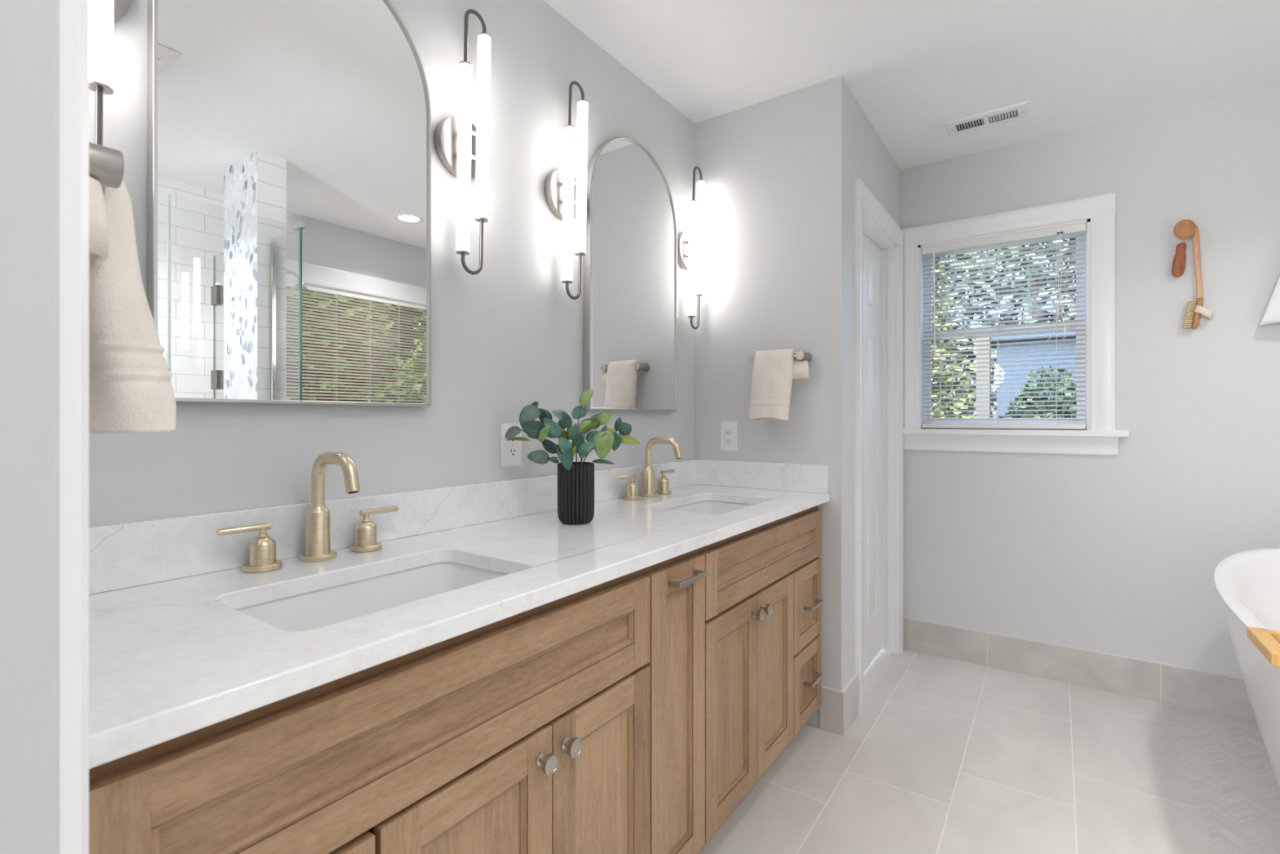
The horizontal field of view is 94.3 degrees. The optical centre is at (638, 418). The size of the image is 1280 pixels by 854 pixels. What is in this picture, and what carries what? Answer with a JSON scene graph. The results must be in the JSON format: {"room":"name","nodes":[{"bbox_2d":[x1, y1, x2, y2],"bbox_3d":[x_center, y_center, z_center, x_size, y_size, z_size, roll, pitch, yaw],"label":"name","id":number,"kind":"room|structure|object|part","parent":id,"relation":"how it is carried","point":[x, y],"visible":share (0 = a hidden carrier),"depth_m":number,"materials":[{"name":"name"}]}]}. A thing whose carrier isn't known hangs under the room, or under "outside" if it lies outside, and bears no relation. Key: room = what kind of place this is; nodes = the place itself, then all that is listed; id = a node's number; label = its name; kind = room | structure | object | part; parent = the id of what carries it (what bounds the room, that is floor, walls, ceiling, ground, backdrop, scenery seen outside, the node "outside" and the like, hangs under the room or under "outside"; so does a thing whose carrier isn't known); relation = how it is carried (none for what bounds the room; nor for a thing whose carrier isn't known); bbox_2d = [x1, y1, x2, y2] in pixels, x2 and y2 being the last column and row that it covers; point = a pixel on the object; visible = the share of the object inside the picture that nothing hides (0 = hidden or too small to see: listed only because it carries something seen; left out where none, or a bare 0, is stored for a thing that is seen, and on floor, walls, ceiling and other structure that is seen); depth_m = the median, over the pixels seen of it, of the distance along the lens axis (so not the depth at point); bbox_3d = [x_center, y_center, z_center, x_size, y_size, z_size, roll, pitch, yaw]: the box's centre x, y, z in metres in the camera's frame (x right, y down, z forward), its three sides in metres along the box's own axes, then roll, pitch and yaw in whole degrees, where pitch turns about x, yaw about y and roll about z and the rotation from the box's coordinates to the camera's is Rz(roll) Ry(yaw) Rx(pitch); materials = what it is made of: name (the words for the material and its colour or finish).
{"room":"bathroom","nodes":[
{"label":"bathroom","id":0,"kind":"room"},
{"bbox_2d":[88,0,694,526],"bbox_3d":[-0.424,-0.052,1.720,0.120,2.440,2.384,0,0,35],"label":"wall","id":1,"kind":"structure","parent":0,"point":[507,336],"depth_m":1.59,"materials":[{"name":"white paint"}]},
{"bbox_2d":[88,0,130,145],"bbox_3d":[-0.870,-0.704,0.911,0.081,0.670,0.153,0,0,35],"label":"wall sconce","id":2,"kind":"object","parent":1,"relation":"attached to","point":[103,14],"visible":0.21,"depth_m":0.92,"materials":[{"name":"white glass"}]},
{"bbox_2d":[146,0,431,406],"bbox_3d":[-0.674,-0.519,1.233,0.030,0.978,0.545,0,0,35],"label":"arched mirror","id":3,"kind":"object","parent":1,"relation":"attached to","point":[289,141],"visible":0.96,"depth_m":1.19,"materials":[{"name":"silver metal"}]},
{"bbox_2d":[88,459,696,594],"bbox_3d":[-0.371,0.226,1.672,0.020,0.106,2.118,0,0,35],"label":"backsplash","id":4,"kind":"structure","parent":1,"relation":"attached to","point":[122,555],"depth_m":1.21,"materials":[{"name":"white stone"}]},
{"bbox_2d":[434,8,491,275],"bbox_3d":[-0.436,-0.704,1.528,0.081,0.670,0.153,0,0,35],"label":"wall sconce","id":5,"kind":"object","parent":1,"relation":"attached to","point":[462,148],"visible":1,"depth_m":1.50,"materials":[{"name":"white glass"}]},
{"bbox_3d":[-0.442,-0.674,1.532,0.026,0.015,0.062,0,0,35],"label":"arm","id":6,"kind":"part","parent":5,"relation":"part of","materials":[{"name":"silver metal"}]},
{"bbox_3d":[-0.442,-0.736,1.532,0.026,0.015,0.062,0,0,35],"label":"arm","id":7,"kind":"part","parent":5,"relation":"part of","materials":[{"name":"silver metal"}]},
{"bbox_2d":[501,423,521,466],"bbox_3d":[-0.362,0.075,1.696,0.009,0.123,0.076,0,0,35],"label":"power outlet","id":8,"kind":"object","parent":1,"relation":"attached to","point":[511,450],"visible":0.82,"depth_m":1.69,"materials":[{"name":"white plastic"}]},
{"bbox_2d":[507,446,517,457],"bbox_3d":[-0.360,0.094,1.695,0.003,0.029,0.034,0,0,35],"label":"receptacle","id":9,"kind":"object","parent":8,"relation":"attached to","point":[512,451],"depth_m":1.69,"materials":[{"name":"white plastic"}]},
{"bbox_2d":[507,435,517,443],"bbox_3d":[-0.360,0.055,1.695,0.003,0.029,0.034,0,0,35],"label":"receptacle","id":10,"kind":"object","parent":8,"relation":"attached to","point":[510,441],"depth_m":1.69,"materials":[{"name":"white plastic"}]},
{"bbox_2d":[544,80,588,299],"bbox_3d":[-0.211,-0.704,1.847,0.081,0.670,0.153,0,0,35],"label":"wall sconce","id":11,"kind":"object","parent":1,"relation":"attached to","point":[566,194],"visible":1,"depth_m":1.82,"materials":[{"name":"white glass"}]},
{"bbox_2d":[582,136,677,411],"bbox_3d":[-0.014,-0.519,2.171,0.030,0.978,0.545,0,0,35],"label":"arched mirror","id":12,"kind":"object","parent":1,"relation":"attached to","point":[630,259],"visible":0.98,"depth_m":2.13,"materials":[{"name":"silver metal"}]},
{"bbox_2d":[677,166,705,329],"bbox_3d":[0.223,-0.704,2.463,0.081,0.670,0.153,0,0,35],"label":"wall sconce","id":13,"kind":"object","parent":1,"relation":"attached to","point":[691,243],"visible":0.98,"depth_m":2.44,"materials":[{"name":"white glass"}]},
{"bbox_2d":[694,75,850,727],"bbox_3d":[0.530,-0.052,2.430,0.623,2.440,0.115,0,0,35],"label":"wall return","id":14,"kind":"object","parent":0,"point":[775,171],"visible":0.57,"depth_m":2.31,"materials":[{"name":"white paint"}]},
{"bbox_2d":[720,421,737,451],"bbox_3d":[0.372,0.072,2.465,0.076,0.123,0.009,0,0,35],"label":"power outlet","id":15,"kind":"object","parent":14,"relation":"attached to","point":[728,428],"visible":1,"depth_m":2.46,"materials":[{"name":"white plastic"}]},
{"bbox_2d":[724,437,732,444],"bbox_3d":[0.370,0.092,2.463,0.034,0.029,0.003,0,0,35],"label":"receptacle","id":16,"kind":"object","parent":15,"relation":"attached to","point":[727,440],"depth_m":2.46,"materials":[{"name":"white plastic"}]},
{"bbox_2d":[724,427,732,435],"bbox_3d":[0.370,0.053,2.463,0.034,0.029,0.003,0,0,35],"label":"receptacle","id":17,"kind":"object","parent":15,"relation":"attached to","point":[728,431],"depth_m":2.46,"materials":[{"name":"white plastic"}]},
{"bbox_2d":[748,351,812,363],"bbox_3d":[0.544,-0.236,2.301,0.229,0.039,0.078,0,0,35],"label":"towel bar","id":18,"kind":"object","parent":14,"relation":"attached to","point":[799,355],"visible":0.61,"depth_m":2.23,"materials":[{"name":"grey metal"}]},
{"bbox_3d":[0.467,-0.236,2.355,0.039,0.039,0.078,0,0,35],"label":"post","id":19,"kind":"part","parent":18,"relation":"part of","materials":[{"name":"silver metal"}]},
{"bbox_2d":[748,348,808,420],"bbox_3d":[0.528,-0.129,2.257,0.214,0.270,0.113,0,0,35],"label":"hand towel","id":20,"kind":"object","parent":18,"relation":"hanging from","point":[773,373],"visible":1,"depth_m":2.23,"materials":[{"name":"white fabric"}]},
{"bbox_3d":[0.622,-0.236,2.246,0.039,0.039,0.078,0,0,35],"label":"post","id":21,"kind":"part","parent":18,"relation":"part of","materials":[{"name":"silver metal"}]},
{"bbox_2d":[819,673,857,735],"bbox_3d":[0.773,1.088,2.292,0.089,0.160,0.192,0,0,35],"label":"baseboard","id":22,"kind":"structure","parent":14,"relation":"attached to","point":[838,709],"depth_m":2.22,"materials":[{"name":"tile"}]},
{"bbox_3d":[0.773,1.010,2.292,0.089,0.004,0.192,0,0,35],"label":"edge trim","id":23,"kind":"part","parent":22,"relation":"part of","materials":[{"name":"beige metal"}]},
{"bbox_2d":[850,91,900,678],"bbox_3d":[1.030,-0.052,2.699,0.115,2.440,0.902,0,0,35],"label":"wall","id":24,"kind":"structure","parent":0,"point":[872,162],"depth_m":2.36,"materials":[{"name":"white paint"}]},
{"bbox_2d":[855,178,903,714],"bbox_3d":[1.050,0.109,2.711,0.138,2.118,0.806,0,0,35],"label":"door","id":25,"kind":"structure","parent":24,"relation":"in","point":[879,239],"depth_m":2.88,"materials":[{"name":"white paint"}]},
{"bbox_3d":[0.887,0.110,2.378,0.021,2.115,0.074,0,0,35],"label":"casing","id":26,"kind":"part","parent":25,"relation":"part of","materials":[{"name":"white paint"}]},
{"bbox_3d":[1.109,-0.632,2.821,0.006,0.200,0.158,0,0,35],"label":"panel","id":27,"kind":"part","parent":25,"relation":"part of","materials":[{"name":"white paint"}]},
{"bbox_3d":[1.109,-0.087,2.821,0.006,0.610,0.158,0,0,35],"label":"panel","id":28,"kind":"part","parent":25,"relation":"part of","materials":[{"name":"white paint"}]},
{"bbox_3d":[1.109,0.658,2.821,0.006,0.580,0.158,0,0,35],"label":"panel","id":29,"kind":"part","parent":25,"relation":"part of","materials":[{"name":"white paint"}]},
{"bbox_3d":[1.098,-0.906,2.677,0.021,0.088,0.806,0,0,35],"label":"casing","id":30,"kind":"part","parent":25,"relation":"part of","materials":[{"name":"white paint"}]},
{"bbox_3d":[1.309,0.110,2.976,0.021,2.115,0.074,0,0,35],"label":"casing","id":31,"kind":"part","parent":25,"relation":"part of","materials":[{"name":"white paint"}]},
{"bbox_2d":[543,0,1279,169],"bbox_3d":[0.993,-1.302,1.344,2.870,0.060,3.402,0,0,35],"label":"ceiling","id":32,"kind":"structure","parent":0,"point":[913,68],"depth_m":2.07,"materials":[{"name":"white paint"}]},
{"bbox_2d":[944,101,1030,135],"bbox_3d":[1.474,-1.266,2.520,0.304,0.010,0.140,0,0,35],"label":"ceiling vent","id":33,"kind":"object","parent":32,"relation":"in","point":[1021,110],"visible":1,"depth_m":2.51,"materials":[{"name":"white plastic"}]},
{"bbox_2d":[697,648,1279,853],"bbox_3d":[0.993,1.198,1.344,2.870,0.060,3.402,0,0,35],"label":"floor","id":34,"kind":"structure","parent":0,"point":[942,755],"depth_m":1.94,"materials":[{"name":"tile"}]},
{"bbox_2d":[88,568,649,853],"bbox_3d":[-0.457,0.739,1.045,0.580,0.857,0.946,0,0,35],"label":"base cabinet","id":35,"kind":"object","parent":34,"relation":"on","point":[527,731],"visible":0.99,"depth_m":0.85,"materials":[{"name":"brown wood"}]},
{"bbox_3d":[-0.431,0.664,0.652,0.020,0.258,0.290,0,0,35],"label":"drawer","id":36,"kind":"part","parent":35,"relation":"part of","materials":[{"name":"brown wood"}]},
{"bbox_2d":[88,484,829,768],"bbox_3d":[-0.137,0.295,1.520,0.579,0.030,2.139,0,0,35],"label":"countertop","id":37,"kind":"structure","parent":35,"relation":"on","point":[171,659],"depth_m":0.88,"materials":[{"name":"white stone"}]},
{"bbox_2d":[216,451,398,573],"bbox_3d":[-0.599,0.172,1.160,0.176,0.215,0.350,0,0,35],"label":"widespread faucet","id":38,"kind":"object","parent":37,"relation":"on","point":[262,550],"visible":1,"depth_m":1.17,"materials":[{"name":"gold metal"}]},
{"bbox_3d":[-0.719,0.207,1.083,0.020,0.025,0.086,0,0,35],"label":"lever","id":39,"kind":"part","parent":38,"relation":"part of","materials":[{"name":"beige metal"}]},
{"bbox_3d":[-0.702,0.250,1.108,0.063,0.060,0.063,0,0,35],"label":"handle","id":40,"kind":"part","parent":38,"relation":"part of","materials":[{"name":"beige metal"}]},
{"bbox_3d":[-0.599,0.172,1.160,0.176,0.215,0.067,0,0,35],"label":"spout","id":41,"kind":"part","parent":38,"relation":"part of","materials":[{"name":"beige metal"}]},
{"bbox_3d":[-0.585,0.250,1.274,0.063,0.060,0.063,0,0,35],"label":"handle","id":42,"kind":"part","parent":38,"relation":"part of","materials":[{"name":"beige metal"}]},
{"bbox_3d":[-0.567,0.207,1.299,0.020,0.025,0.086,0,0,35],"label":"lever","id":43,"kind":"part","parent":38,"relation":"part of","materials":[{"name":"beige metal"}]},
{"bbox_2d":[236,561,508,631],"bbox_3d":[-0.433,0.391,1.033,0.325,0.160,0.485,0,0,35],"label":"undermount sink","id":44,"kind":"object","parent":37,"relation":"in","point":[320,608],"visible":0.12,"depth_m":1.14,"materials":[{"name":"white ceramic"}]},
{"bbox_2d":[557,462,594,524],"bbox_3d":[-0.170,0.200,1.604,0.099,0.160,0.099,0,0,35],"label":"ribbed vase","id":45,"kind":"object","parent":37,"relation":"on","point":[575,486],"visible":0.92,"depth_m":1.56,"materials":[{"name":"black ceramic"}]},
{"bbox_2d":[505,389,639,471],"bbox_3d":[-0.177,0.087,1.599,0.361,0.336,0.145,0,0,-2],"label":"eucalyptus stems","id":46,"kind":"object","parent":45,"relation":"in","point":[602,441],"visible":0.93,"depth_m":1.57,"materials":[{"name":"green plant"}]},
{"bbox_3d":[-0.254,0.140,1.588,0.136,0.231,0.008,0,0,-14],"label":"stem","id":47,"kind":"part","parent":46,"relation":"part of","materials":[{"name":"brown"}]},
{"bbox_3d":[-0.195,0.132,1.584,0.023,0.246,0.039,0,0,35],"label":"stem","id":48,"kind":"part","parent":46,"relation":"part of","materials":[{"name":"green"}]},
{"bbox_3d":[-0.166,0.109,1.622,0.020,0.292,0.011,0,0,-39],"label":"stem","id":49,"kind":"part","parent":46,"relation":"part of","materials":[{"name":"brown"}]},
{"bbox_3d":[-0.104,0.150,1.602,0.113,0.209,0.008,0,0,5],"label":"stem","id":50,"kind":"part","parent":46,"relation":"part of","materials":[{"name":"brown"}]},
{"bbox_2d":[617,436,682,500],"bbox_3d":[0.079,0.172,2.122,0.176,0.215,0.350,0,0,35],"label":"widespread faucet","id":51,"kind":"object","parent":37,"relation":"on","point":[647,474],"visible":1,"depth_m":2.13,"materials":[{"name":"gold metal"}]},
{"bbox_3d":[-0.042,0.207,2.045,0.020,0.025,0.086,0,0,35],"label":"lever","id":52,"kind":"part","parent":51,"relation":"part of","materials":[{"name":"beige metal"}]},
{"bbox_3d":[-0.024,0.250,2.070,0.063,0.060,0.063,0,0,35],"label":"handle","id":53,"kind":"part","parent":51,"relation":"part of","materials":[{"name":"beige metal"}]},
{"bbox_3d":[0.079,0.172,2.122,0.176,0.215,0.067,0,0,35],"label":"spout","id":54,"kind":"part","parent":51,"relation":"part of","materials":[{"name":"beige metal"}]},
{"bbox_3d":[0.093,0.250,2.236,0.063,0.060,0.063,0,0,35],"label":"handle","id":55,"kind":"part","parent":51,"relation":"part of","materials":[{"name":"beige metal"}]},
{"bbox_3d":[0.110,0.207,2.261,0.020,0.025,0.086,0,0,35],"label":"lever","id":56,"kind":"part","parent":51,"relation":"part of","materials":[{"name":"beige metal"}]},
{"bbox_2d":[668,500,753,514],"bbox_3d":[0.243,0.391,1.994,0.325,0.160,0.485,0,0,35],"label":"undermount sink","id":57,"kind":"object","parent":37,"relation":"in","point":[708,507],"visible":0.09,"depth_m":2.21,"materials":[{"name":"white ceramic"}]},
{"bbox_2d":[693,458,828,493],"bbox_3d":[0.471,0.226,2.387,0.575,0.106,0.020,0,0,35],"label":"side splash","id":58,"kind":"object","parent":37,"relation":"on","point":[802,477],"visible":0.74,"depth_m":2.36,"materials":[{"name":"white stone"}]},
{"bbox_3d":[-0.251,0.797,0.907,0.020,0.531,0.320,0,0,35],"label":"door","id":59,"kind":"part","parent":35,"relation":"part of","materials":[{"name":"brown wood"}]},
{"bbox_3d":[-0.156,0.578,1.000,0.029,0.032,0.032,0,0,35],"label":"knob","id":60,"kind":"part","parent":35,"relation":"part of","materials":[{"name":"silver metal"}]},
{"bbox_3d":[-0.120,0.578,1.050,0.029,0.032,0.032,0,0,35],"label":"knob","id":61,"kind":"part","parent":35,"relation":"part of","materials":[{"name":"silver metal"}]},
{"bbox_3d":[-0.071,0.797,1.163,0.020,0.531,0.301,0,0,35],"label":"door","id":62,"kind":"part","parent":35,"relation":"part of","materials":[{"name":"brown wood"}]},
{"bbox_2d":[643,548,707,853],"bbox_3d":[-0.114,0.739,1.532,0.580,0.857,0.243,0,0,35],"label":"base cabinet","id":63,"kind":"object","parent":34,"relation":"on","point":[676,664],"visible":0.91,"depth_m":1.39,"materials":[{"name":"brown wood"}]},
{"bbox_3d":[0.116,0.372,1.383,0.032,0.012,0.128,0,0,35],"label":"bar pull","id":64,"kind":"part","parent":63,"relation":"part of","materials":[{"name":"silver metal"}]},
{"bbox_2d":[697,505,822,842],"bbox_3d":[0.219,0.739,2.005,0.580,0.857,0.912,0,0,35],"label":"base cabinet","id":65,"kind":"object","parent":34,"relation":"on","point":[763,675],"visible":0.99,"depth_m":1.74,"materials":[{"name":"brown wood"}]},
{"bbox_3d":[0.249,0.789,1.617,0.020,0.548,0.306,0,0,35],"label":"door","id":66,"kind":"part","parent":65,"relation":"part of","materials":[{"name":"brown wood"}]},
{"bbox_3d":[0.341,0.561,1.705,0.029,0.032,0.032,0,0,35],"label":"knob","id":67,"kind":"part","parent":65,"relation":"part of","materials":[{"name":"silver metal"}]},
{"bbox_3d":[0.416,0.422,1.855,0.020,0.169,0.888,0,0,35],"label":"false drawer","id":68,"kind":"part","parent":65,"relation":"part of","materials":[{"name":"brown wood"}]},
{"bbox_3d":[0.375,0.561,1.754,0.029,0.032,0.032,0,0,35],"label":"knob","id":69,"kind":"part","parent":65,"relation":"part of","materials":[{"name":"silver metal"}]},
{"bbox_3d":[0.423,0.789,1.865,0.020,0.548,0.294,0,0,35],"label":"door","id":70,"kind":"part","parent":65,"relation":"part of","materials":[{"name":"brown wood"}]},
{"bbox_3d":[0.592,0.654,2.104,0.020,0.278,0.279,0,0,35],"label":"drawer","id":71,"kind":"part","parent":65,"relation":"part of","materials":[{"name":"brown wood"}]},
{"bbox_3d":[0.592,0.932,2.104,0.020,0.262,0.279,0,0,35],"label":"drawer","id":72,"kind":"part","parent":65,"relation":"part of","materials":[{"name":"brown wood"}]},
{"bbox_3d":[0.615,0.918,2.092,0.032,0.012,0.110,0,0,35],"label":"bar pull","id":73,"kind":"part","parent":65,"relation":"part of","materials":[{"name":"silver metal"}]},
{"bbox_3d":[0.615,0.656,2.092,0.032,0.012,0.110,0,0,35],"label":"bar pull","id":74,"kind":"part","parent":65,"relation":"part of","materials":[{"name":"silver metal"}]},
{"bbox_2d":[1213,547,1279,787],"bbox_3d":[1.985,0.816,1.403,0.818,0.703,1.678,0,0,35],"label":"freestanding bathtub","id":75,"kind":"object","parent":34,"relation":"on","point":[1246,583],"visible":0.9,"depth_m":1.78,"materials":[{"name":"white ceramic"}]},
{"bbox_2d":[1246,626,1279,666],"bbox_3d":[1.725,0.507,1.076,0.850,0.036,0.206,0,0,35],"label":"tray","id":76,"kind":"object","parent":75,"relation":"on","point":[1267,642],"visible":1,"depth_m":1.31,"materials":[{"name":"brown wood"}]},
{"bbox_2d":[900,84,1279,676],"bbox_3d":[2.196,-0.052,2.504,2.246,2.440,0.120,0,0,35],"label":"wall","id":77,"kind":"structure","parent":0,"point":[1120,554],"depth_m":2.49,"materials":[{"name":"white paint"}]},
{"bbox_2d":[902,192,1128,455],"bbox_3d":[1.730,-0.403,2.800,0.888,1.118,0.163,0,0,35],"label":"window","id":78,"kind":"structure","parent":77,"relation":"in","point":[1100,437],"depth_m":2.69,"materials":[{"name":"white paint"}]},
{"bbox_3d":[1.371,-0.456,2.998,0.068,1.012,0.023,0,0,35],"label":"casing","id":79,"kind":"part","parent":78,"relation":"part of","materials":[{"name":"white paint"}]},
{"bbox_2d":[921,222,1086,429],"bbox_3d":[1.692,-0.407,2.796,0.662,0.907,0.046,0,0,35],"label":"window blind","id":80,"kind":"object","parent":78,"relation":"attached to","point":[1059,231],"visible":1,"depth_m":2.78,"materials":[{"name":"white plastic"}]},
{"bbox_3d":[1.495,-0.401,2.943,0.002,0.859,0.029,0,0,35],"label":"ladder cord","id":81,"kind":"part","parent":80,"relation":"part of","materials":[{"name":"white fabric"}]},
{"bbox_3d":[1.695,-0.401,2.802,0.002,0.859,0.029,0,0,35],"label":"ladder cord","id":82,"kind":"part","parent":80,"relation":"part of","materials":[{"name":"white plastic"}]},
{"bbox_3d":[1.697,0.036,2.803,0.658,0.022,0.026,0,0,35],"label":"rail","id":83,"kind":"part","parent":80,"relation":"part of","materials":[{"name":"white plastic"}]},
{"bbox_3d":[1.696,-0.842,2.802,0.662,0.036,0.032,0,0,35],"label":"head rail","id":84,"kind":"part","parent":80,"relation":"part of","materials":[{"name":"white plastic"}]},
{"bbox_3d":[1.879,-0.401,2.673,0.002,0.859,0.029,0,0,35],"label":"ladder cord","id":85,"kind":"part","parent":80,"relation":"part of","materials":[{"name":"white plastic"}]},
{"bbox_3d":[1.871,-0.592,2.649,0.081,0.476,0.011,0,0,35],"label":"pull cord","id":86,"kind":"part","parent":80,"relation":"part of","materials":[{"name":"white fabric"}]},
{"bbox_3d":[1.720,-0.411,2.836,0.690,0.922,0.115,0,0,35],"label":"frame","id":87,"kind":"part","parent":78,"relation":"part of","materials":[{"name":"white paint"}]},
{"bbox_3d":[1.727,-0.202,2.846,0.666,0.482,0.030,0,0,35],"label":"sash","id":88,"kind":"part","parent":78,"relation":"part of","materials":[{"name":"white paint"}]},
{"bbox_3d":[1.744,-0.637,2.870,0.666,0.452,0.026,0,0,35],"label":"sash","id":89,"kind":"part","parent":78,"relation":"part of","materials":[{"name":"white paint"}]},
{"bbox_3d":[1.687,-0.917,2.774,0.843,0.090,0.023,0,0,35],"label":"casing","id":90,"kind":"part","parent":78,"relation":"part of","materials":[{"name":"white paint"}]},
{"bbox_3d":[1.706,0.064,2.765,0.888,0.028,0.078,0,0,35],"label":"sill","id":91,"kind":"part","parent":78,"relation":"part of","materials":[{"name":"white paint"}]},
{"bbox_3d":[1.997,-0.456,2.556,0.085,1.012,0.023,0,0,35],"label":"casing","id":92,"kind":"part","parent":78,"relation":"part of","materials":[{"name":"white paint"}]},
{"bbox_2d":[903,616,1257,721],"bbox_3d":[2.156,1.088,2.452,2.011,0.160,0.011,0,0,35],"label":"baseboard","id":93,"kind":"structure","parent":77,"relation":"attached to","point":[1219,693],"depth_m":2.59,"materials":[{"name":"tile"}]},
{"bbox_3d":[2.156,1.010,2.452,2.011,0.004,0.011,0,0,35],"label":"edge trim","id":94,"kind":"part","parent":93,"relation":"part of","materials":[{"name":"beige tile"}]},
{"bbox_2d":[1173,219,1195,239],"bbox_3d":[2.194,-0.758,2.392,0.067,0.078,0.064,0,0,35],"label":"peg","id":95,"kind":"object","parent":77,"relation":"attached to","point":[1184,228],"visible":1,"depth_m":2.37,"materials":[{"name":"brown wood"}]},
{"bbox_2d":[1171,238,1188,277],"bbox_3d":[2.187,-0.673,2.400,0.051,0.198,0.014,0,0,35],"label":"file","id":96,"kind":"object","parent":95,"relation":"hanging from","point":[1180,258],"visible":0.9,"depth_m":2.40,"materials":[{"name":"red wood"}]},
{"bbox_2d":[1182,225,1213,328],"bbox_3d":[2.234,-0.567,2.374,0.087,0.414,0.053,0,0,35],"label":"bath brush","id":97,"kind":"object","parent":95,"relation":"hanging from","point":[1192,317],"visible":0.97,"depth_m":2.37,"materials":[{"name":"brown wood"}]},
{"bbox_3d":[2.236,-0.627,2.377,0.034,0.295,0.016,0,0,35],"label":"handle","id":98,"kind":"part","parent":97,"relation":"part of","materials":[{"name":"brown wood"}]},
{"bbox_3d":[0.051,-0.052,0.003,2.634,2.440,0.120,0,0,35],"label":"wall","id":99,"kind":"structure","parent":0,"visible":0},
{"bbox_2d":[0,0,88,853],"bbox_3d":[0.001,0.108,0.049,1.090,2.120,0.149,0,0,35],"label":"door frame","id":100,"kind":"structure","parent":99,"relation":"attached to","point":[44,44],"depth_m":0.36,"materials":[{"name":"grey paint"}]},
{"bbox_3d":[-0.381,0.108,0.395,0.068,2.120,0.023,0,0,35],"label":"casing","id":101,"kind":"part","parent":100,"relation":"part of","materials":[{"name":"white paint"}]},
{"bbox_2d":[88,142,124,188],"bbox_3d":[-0.577,-0.228,0.567,0.229,0.039,0.078,0,0,35],"label":"towel bar","id":102,"kind":"object","parent":99,"relation":"attached to","point":[106,164],"visible":0.24,"depth_m":0.53,"materials":[{"name":"grey metal"}]},
{"bbox_2d":[88,176,176,433],"bbox_3d":[-0.541,-0.121,0.597,0.214,0.270,0.113,0,0,35],"label":"hand towel","id":103,"kind":"object","parent":102,"relation":"hanging from","point":[131,388],"visible":0.56,"depth_m":0.57,"materials":[{"name":"white fabric"}]},
{"label":"outside","id":104,"kind":"structure","parent":0,"visible":0},
{"bbox_3d":[7.408,2.418,5.791,36.000,0.100,34.000,0,0,35],"label":"ground","id":105,"kind":"structure","parent":104,"visible":0},
{"bbox_2d":[931,261,976,417],"bbox_3d":[2.950,0.133,7.218,1.858,4.571,2.052,0,0,-32],"label":"leafy tree","id":106,"kind":"object","parent":105,"relation":"on","point":[938,266],"visible":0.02,"depth_m":6.72,"materials":[{"name":"green plant"}]},
{"bbox_2d":[974,325,991,417],"bbox_3d":[2.822,0.808,4.862,0.120,3.120,0.120,0,0,35],"label":"post","id":107,"kind":"object","parent":105,"relation":"on","point":[984,338],"visible":0.1,"depth_m":4.82,"materials":[{"name":"white wood"}]},
{"bbox_2d":[931,237,1075,417],"bbox_3d":[5.556,-1.950,8.578,5.792,8.656,2.922,0,0,35],"label":"leafy tree","id":108,"kind":"object","parent":105,"relation":"on","point":[1074,238],"visible":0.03,"depth_m":8.20,"materials":[{"name":"green plant"}]},
{"bbox_2d":[991,328,1075,417],"bbox_3d":[5.004,0.738,5.894,2.650,3.260,0.900,0,0,35],"label":"garden shed","id":109,"kind":"object","parent":105,"relation":"on","point":[1069,332],"visible":0.11,"depth_m":6.16,"materials":[{"name":"blue wood"}]},
{"bbox_2d":[998,364,1076,417],"bbox_3d":[3.687,0.965,5.351,1.045,2.918,0.967,0,0,35],"label":"evergreen shrub","id":110,"kind":"object","parent":105,"relation":"on","point":[1051,366],"visible":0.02,"depth_m":5.26,"materials":[{"name":"green plant"}]},
{"bbox_3d":[2.528,-0.852,2.162,0.044,0.044,0.055,0,0,35],"label":"robe hook","id":111,"kind":"object","parent":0,"visible":0},
{"bbox_2d":[1258,275,1279,325],"bbox_3d":[2.517,-0.609,2.146,0.390,0.511,0.080,0,0,35],"label":"bath towel","id":112,"kind":"object","parent":111,"relation":"hanging from","point":[1272,313],"visible":1,"depth_m":2.23,"materials":[{"name":"white fabric"}]}
]}

